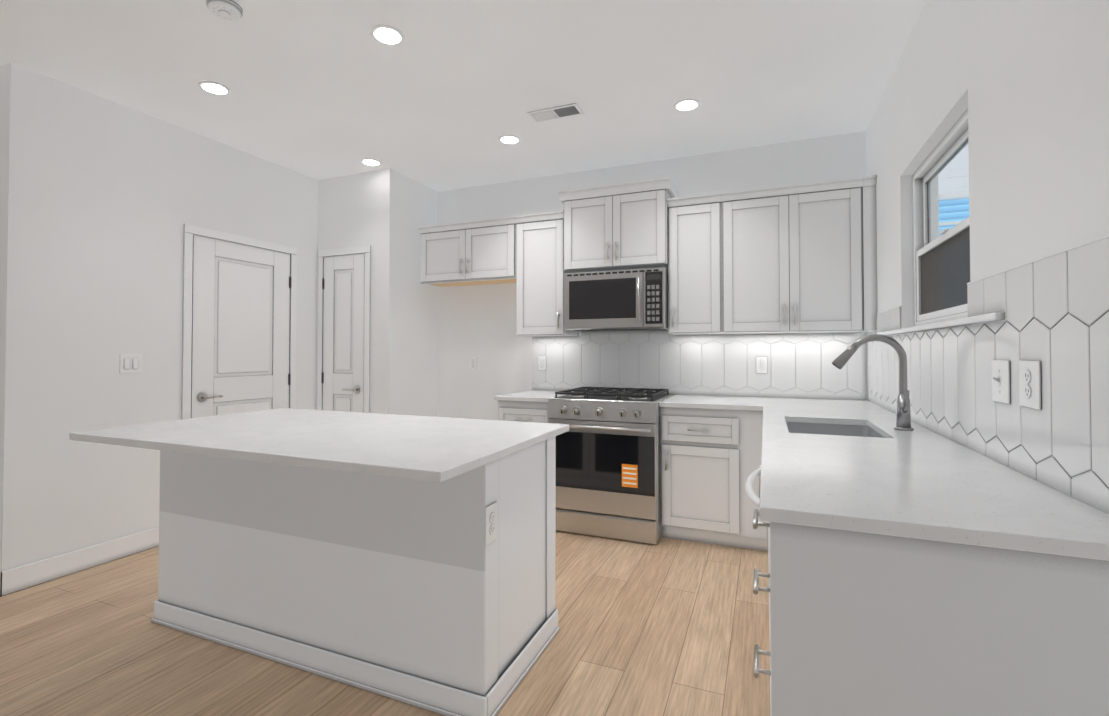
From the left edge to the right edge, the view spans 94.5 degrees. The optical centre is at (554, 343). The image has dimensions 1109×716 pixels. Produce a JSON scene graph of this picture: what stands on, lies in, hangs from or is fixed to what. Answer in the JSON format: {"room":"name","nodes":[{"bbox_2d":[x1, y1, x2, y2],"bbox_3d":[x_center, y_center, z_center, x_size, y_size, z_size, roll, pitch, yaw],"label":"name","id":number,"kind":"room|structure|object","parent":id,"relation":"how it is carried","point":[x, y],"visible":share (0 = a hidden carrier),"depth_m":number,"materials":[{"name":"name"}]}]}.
{"room":"kitchen","nodes":[
{"label":"kitchen","id":0,"kind":"room"},
{"bbox_2d":[0,62,317,570],"bbox_3d":[-2.496,-0.072,3.567,0.120,2.743,1.975,0,-1,22],"label":"wall","id":1,"kind":"structure","parent":0,"point":[103,200],"depth_m":2.99,"materials":[{"name":"paint"}]},
{"bbox_2d":[0,570,5,596],"bbox_3d":[-4.554,1.233,3.315,3.779,0.125,0.015,0,-1,22],"label":"baseboard","id":2,"kind":"structure","parent":1,"relation":"attached to","point":[2,573],"depth_m":2.60,"materials":[{"name":"paint"}]},
{"bbox_2d":[5,526,158,594],"bbox_3d":[-2.644,1.228,3.007,0.014,0.125,0.837,0,-1,22],"label":"baseboard","id":3,"kind":"structure","parent":1,"relation":"attached to","point":[16,579],"depth_m":2.89,"materials":[{"name":"paint"}]},
{"bbox_2d":[120,354,141,373],"bbox_3d":[-2.598,0.123,3.142,0.012,0.118,0.116,0,-1,22],"label":"light switch","id":4,"kind":"object","parent":1,"relation":"attached to","point":[130,363],"visible":1,"depth_m":3.14,"materials":[{"name":"plastic"}]},
{"bbox_2d":[181,223,296,419],"bbox_3d":[-2.290,0.252,3.814,0.067,2.104,0.886,0,-1,22],"label":"entry door","id":5,"kind":"structure","parent":1,"relation":"in","point":[239,336],"depth_m":3.76,"materials":[{"name":"paint"}]},
{"bbox_2d":[317,168,437,416],"bbox_3d":[-1.605,-0.053,4.709,0.898,2.743,0.816,0,-1,22],"label":"wall","id":6,"kind":"structure","parent":0,"point":[384,213],"depth_m":4.33,"materials":[{"name":"paint"}]},
{"bbox_2d":[317,245,370,412],"bbox_3d":[-1.795,0.250,4.304,0.568,2.124,0.067,0,-1,22],"label":"pantry door","id":7,"kind":"structure","parent":6,"relation":"in","point":[343,339],"depth_m":4.33,"materials":[{"name":"paint"}]},
{"bbox_2d":[0,527,769,715],"bbox_3d":[-2.981,1.297,1.598,8.453,0.060,7.676,0,-1,22],"label":"floor","id":8,"kind":"structure","parent":0,"point":[663,626],"depth_m":2.12,"materials":[{"name":"brown wood"}]},
{"bbox_2d":[151,436,558,715],"bbox_3d":[-0.916,0.838,2.326,1.763,0.883,0.650,0,-1,22],"label":"kitchen island","id":9,"kind":"object","parent":8,"relation":"on","point":[409,559],"depth_m":1.96,"materials":[{"name":"paint"}]},
{"bbox_2d":[69,408,568,483],"bbox_3d":[-0.952,0.378,2.199,1.797,0.030,0.996,0,-1,22],"label":"island countertop","id":10,"kind":"structure","parent":9,"relation":"on","point":[427,449],"depth_m":1.94,"materials":[{"name":"white stone"}]},
{"bbox_2d":[485,502,496,545],"bbox_3d":[-0.215,0.615,1.753,0.008,0.128,0.078,0,-1,22],"label":"outlet","id":11,"kind":"object","parent":9,"relation":"attached to","point":[490,507],"depth_m":1.74,"materials":[{"name":"plastic"}]},
{"bbox_2d":[498,400,548,422],"bbox_3d":[-0.112,0.866,4.000,0.443,0.883,0.657,0,-1,22],"label":"base cabinet","id":12,"kind":"object","parent":8,"relation":"on","point":[525,411],"visible":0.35,"depth_m":3.75,"materials":[{"name":"white wood"}]},
{"bbox_2d":[494,390,573,401],"bbox_3d":[-0.116,0.408,4.016,0.456,0.030,0.646,0,-1,22],"label":"countertop","id":13,"kind":"structure","parent":12,"relation":"on","point":[536,396],"depth_m":3.79,"materials":[{"name":"white stone"}]},
{"bbox_2d":[547,387,673,543],"bbox_3d":[0.421,0.822,3.708,0.762,0.960,0.776,0,-1,22],"label":"gas range","id":14,"kind":"object","parent":8,"relation":"on","point":[608,464],"visible":0.94,"depth_m":3.40,"materials":[{"name":"silver metal"}]},
{"bbox_2d":[660,407,767,551],"bbox_3d":[1.101,0.857,3.501,0.649,0.883,0.657,0,-1,22],"label":"base cabinet","id":15,"kind":"object","parent":8,"relation":"on","point":[710,461],"visible":1,"depth_m":3.25,"materials":[{"name":"white wood"}]},
{"bbox_2d":[659,395,758,410],"bbox_3d":[1.094,0.400,3.517,0.630,0.030,0.649,0,-1,22],"label":"countertop","id":16,"kind":"structure","parent":15,"relation":"on","point":[679,401],"depth_m":3.32,"materials":[{"name":"white stone"}]},
{"bbox_2d":[745,468,770,715],"bbox_3d":[0.961,0.825,1.568,0.706,0.883,0.600,0,-1,22],"label":"dishwasher","id":17,"kind":"object","parent":8,"relation":"on","point":[752,496],"visible":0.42,"depth_m":1.61,"materials":[{"name":"white metal"}]},
{"bbox_2d":[759,465,768,585],"bbox_3d":[1.330,0.839,2.417,0.671,0.883,1.247,0,-1,22],"label":"base cabinet","id":18,"kind":"object","parent":8,"relation":"on","point":[768,527],"visible":0.1,"depth_m":2.32,"materials":[{"name":"white wood"}]},
{"bbox_2d":[759,397,1108,560],"bbox_3d":[1.274,0.379,2.265,0.655,0.030,2.828,0,-1,22],"label":"countertop","id":19,"kind":"structure","parent":18,"relation":"on","point":[920,482],"depth_m":1.21,"materials":[{"name":"white stone"}]},
{"bbox_2d":[786,422,883,437],"bbox_3d":[1.234,0.550,2.277,0.431,0.310,0.648,0,-1,22],"label":"undermount sink","id":20,"kind":"object","parent":19,"relation":"in","point":[834,429],"depth_m":2.55,"materials":[{"name":"silver metal"}]},
{"bbox_2d":[832,334,913,430],"bbox_3d":[1.351,0.160,2.174,0.299,0.403,0.125,0,-1,22],"label":"faucet","id":21,"kind":"object","parent":19,"relation":"on","point":[903,419],"visible":1,"depth_m":2.15,"materials":[{"name":"silver metal"}]},
{"bbox_2d":[753,509,1108,715],"bbox_3d":[0.801,0.818,1.129,0.673,0.883,0.330,0,-1,22],"label":"base cabinet","id":22,"kind":"object","parent":8,"relation":"on","point":[865,624],"visible":0.85,"depth_m":0.99,"materials":[{"name":"white wood"}]},
{"bbox_2d":[0,0,925,191],"bbox_3d":[-2.981,-1.505,1.644,8.453,0.060,7.676,0,-1,22],"label":"ceiling","id":23,"kind":"structure","parent":0,"point":[445,95],"depth_m":2.75,"materials":[{"name":"paint"}]},
{"bbox_2d":[198,81,230,94],"bbox_3d":[-1.931,-1.450,2.911,0.156,0.008,0.156,0,-1,22],"label":"recessed light","id":24,"kind":"object","parent":23,"relation":"in","point":[212,87],"visible":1,"depth_m":2.90,"materials":[{"name":"paint"}]},
{"bbox_2d":[206,0,242,20],"bbox_3d":[-1.433,-1.449,2.225,0.136,0.032,0.136,0,-1,22],"label":"smoke detector","id":25,"kind":"object","parent":23,"relation":"attached to","point":[228,10],"visible":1,"depth_m":2.21,"materials":[{"name":"paint"}]},
{"bbox_2d":[361,158,380,165],"bbox_3d":[-1.450,-1.431,4.048,0.156,0.008,0.156,0,-1,22],"label":"recessed light","id":26,"kind":"object","parent":23,"relation":"in","point":[370,162],"visible":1,"depth_m":4.04,"materials":[{"name":"paint"}]},
{"bbox_2d":[370,24,404,45],"bbox_3d":[-0.790,-1.458,2.426,0.156,0.008,0.156,0,-1,22],"label":"recessed light","id":27,"kind":"object","parent":23,"relation":"in","point":[387,35],"visible":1,"depth_m":2.42,"materials":[{"name":"paint"}]},
{"bbox_2d":[499,135,520,143],"bbox_3d":[-0.317,-1.438,3.615,0.156,0.008,0.156,0,-1,22],"label":"recessed light","id":28,"kind":"object","parent":23,"relation":"in","point":[509,139],"visible":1,"depth_m":3.60,"materials":[{"name":"paint"}]},
{"bbox_2d":[527,103,583,122],"bbox_3d":[0.006,-1.446,3.217,0.330,0.006,0.150,0,-1,22],"label":"ceiling vent","id":29,"kind":"object","parent":23,"relation":"in","point":[558,112],"visible":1,"depth_m":3.21,"materials":[{"name":"metal"}]},
{"bbox_2d":[674,98,699,111],"bbox_3d":[0.805,-1.446,3.110,0.156,0.008,0.156,0,-1,22],"label":"recessed light","id":30,"kind":"object","parent":23,"relation":"in","point":[688,104],"visible":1,"depth_m":3.10,"materials":[{"name":"paint"}]},
{"bbox_2d":[437,131,867,522],"bbox_3d":[0.615,-0.062,4.156,3.630,2.743,0.150,0,-1,22],"label":"wall","id":31,"kind":"structure","parent":0,"point":[478,322],"depth_m":4.47,"materials":[{"name":"paint"}]},
{"bbox_2d":[417,216,515,286],"bbox_3d":[-0.694,-0.769,4.427,0.935,0.494,0.362,0,-1,22],"label":"upper cabinet","id":32,"kind":"object","parent":31,"relation":"attached to","point":[476,252],"visible":1,"depth_m":4.29,"materials":[{"name":"white wood"}]},
{"bbox_2d":[469,357,475,369],"bbox_3d":[-0.738,0.180,4.622,0.072,0.118,0.008,0,-1,22],"label":"outlet","id":33,"kind":"object","parent":31,"relation":"attached to","point":[472,363],"visible":1,"depth_m":4.62,"materials":[{"name":"plastic"}]},
{"bbox_2d":[514,210,578,335],"bbox_3d":[-0.065,-0.543,4.165,0.424,0.955,0.362,0,-1,22],"label":"upper cabinet","id":34,"kind":"object","parent":31,"relation":"attached to","point":[540,272],"visible":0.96,"depth_m":4.04,"materials":[{"name":"white wood"}]},
{"bbox_2d":[558,175,677,272],"bbox_3d":[0.489,-0.869,3.923,0.843,0.612,0.397,0,-1,22],"label":"upper cabinet","id":35,"kind":"object","parent":31,"relation":"attached to","point":[623,225],"visible":0.98,"depth_m":3.76,"materials":[{"name":"white wood"}]},
{"bbox_2d":[564,267,667,331],"bbox_3d":[0.487,-0.317,3.887,0.760,0.432,0.449,0,-1,22],"label":"microwave","id":36,"kind":"object","parent":35,"relation":"attached to","point":[627,300],"visible":1,"depth_m":3.71,"materials":[{"name":"silver metal"}]},
{"bbox_2d":[667,192,723,334],"bbox_3d":[1.031,-0.550,3.714,0.367,0.955,0.362,0,-1,22],"label":"upper cabinet","id":37,"kind":"object","parent":31,"relation":"attached to","point":[694,264],"visible":1,"depth_m":3.58,"materials":[{"name":"white wood"}]},
{"bbox_2d":[532,330,866,399],"bbox_3d":[0.956,0.237,3.925,2.484,0.709,0.008,0,-1,22],"label":"tile backsplash","id":38,"kind":"structure","parent":31,"relation":"attached to","point":[800,365],"depth_m":3.84,"materials":[{"name":"white tile"}]},
{"bbox_2d":[538,356,545,369],"bbox_3d":[-0.108,0.167,4.354,0.072,0.118,0.008,0,-1,22],"label":"outlet","id":39,"kind":"object","parent":38,"relation":"attached to","point":[541,362],"visible":1,"depth_m":4.35,"materials":[{"name":"plastic"}]},
{"bbox_2d":[756,357,766,372],"bbox_3d":[1.494,0.154,3.695,0.072,0.118,0.008,0,-1,22],"label":"outlet","id":40,"kind":"object","parent":38,"relation":"attached to","point":[761,364],"visible":1,"depth_m":3.69,"materials":[{"name":"plastic"}]},
{"bbox_2d":[721,175,876,333],"bbox_3d":[1.624,-0.554,3.470,0.914,0.955,0.362,0,-1,22],"label":"upper cabinet","id":41,"kind":"object","parent":31,"relation":"attached to","point":[800,258],"visible":0.98,"depth_m":3.33,"materials":[{"name":"white wood"}]},
{"bbox_2d":[866,0,1108,335],"bbox_3d":[0.807,-0.130,0.063,0.160,2.743,7.276,0,-1,22],"label":"wall","id":42,"kind":"structure","parent":0,"point":[1025,83],"depth_m":1.49,"materials":[{"name":"paint"}]},
{"bbox_2d":[877,109,1004,335],"bbox_3d":[1.656,-0.459,2.230,0.154,0.805,1.680,0,-1,22],"label":"window","id":43,"kind":"structure","parent":42,"relation":"in","point":[941,271],"depth_m":2.23,"materials":[{"name":"plastic"}]},
{"bbox_2d":[867,235,1108,514],"bbox_3d":[1.572,0.082,2.143,0.010,0.559,2.819,0,-1,22],"label":"tile backsplash","id":44,"kind":"structure","parent":42,"relation":"attached to","point":[1054,307],"depth_m":1.33,"materials":[{"name":"white tile"}]},
{"bbox_2d":[991,360,1010,403],"bbox_3d":[1.287,0.109,1.489,0.021,0.122,0.115,0,-1,22],"label":"light switch","id":45,"kind":"object","parent":44,"relation":"attached to","point":[1000,368],"depth_m":1.47,"materials":[{"name":"plastic"}]},
{"bbox_2d":[1019,360,1041,409],"bbox_3d":[1.227,0.105,1.324,0.008,0.122,0.110,0,-1,22],"label":"outlet","id":46,"kind":"object","parent":44,"relation":"attached to","point":[1029,384],"depth_m":1.31,"materials":[{"name":"plastic"}]},
{"label":"outside","id":47,"kind":"structure","parent":0,"visible":0},
{"bbox_3d":[10.098,1.383,2.231,15.237,0.190,20.000,0,-1,22],"label":"ground","id":48,"kind":"structure","parent":47,"visible":0},
{"bbox_2d":[939,191,968,235],"bbox_3d":[9.098,-0.369,8.457,8.000,3.500,5.500,0,-1,22],"label":"building","id":49,"kind":"structure","parent":48,"relation":"on","point":[947,220],"depth_m":7.31,"materials":[{"name":"blue"}]}
]}

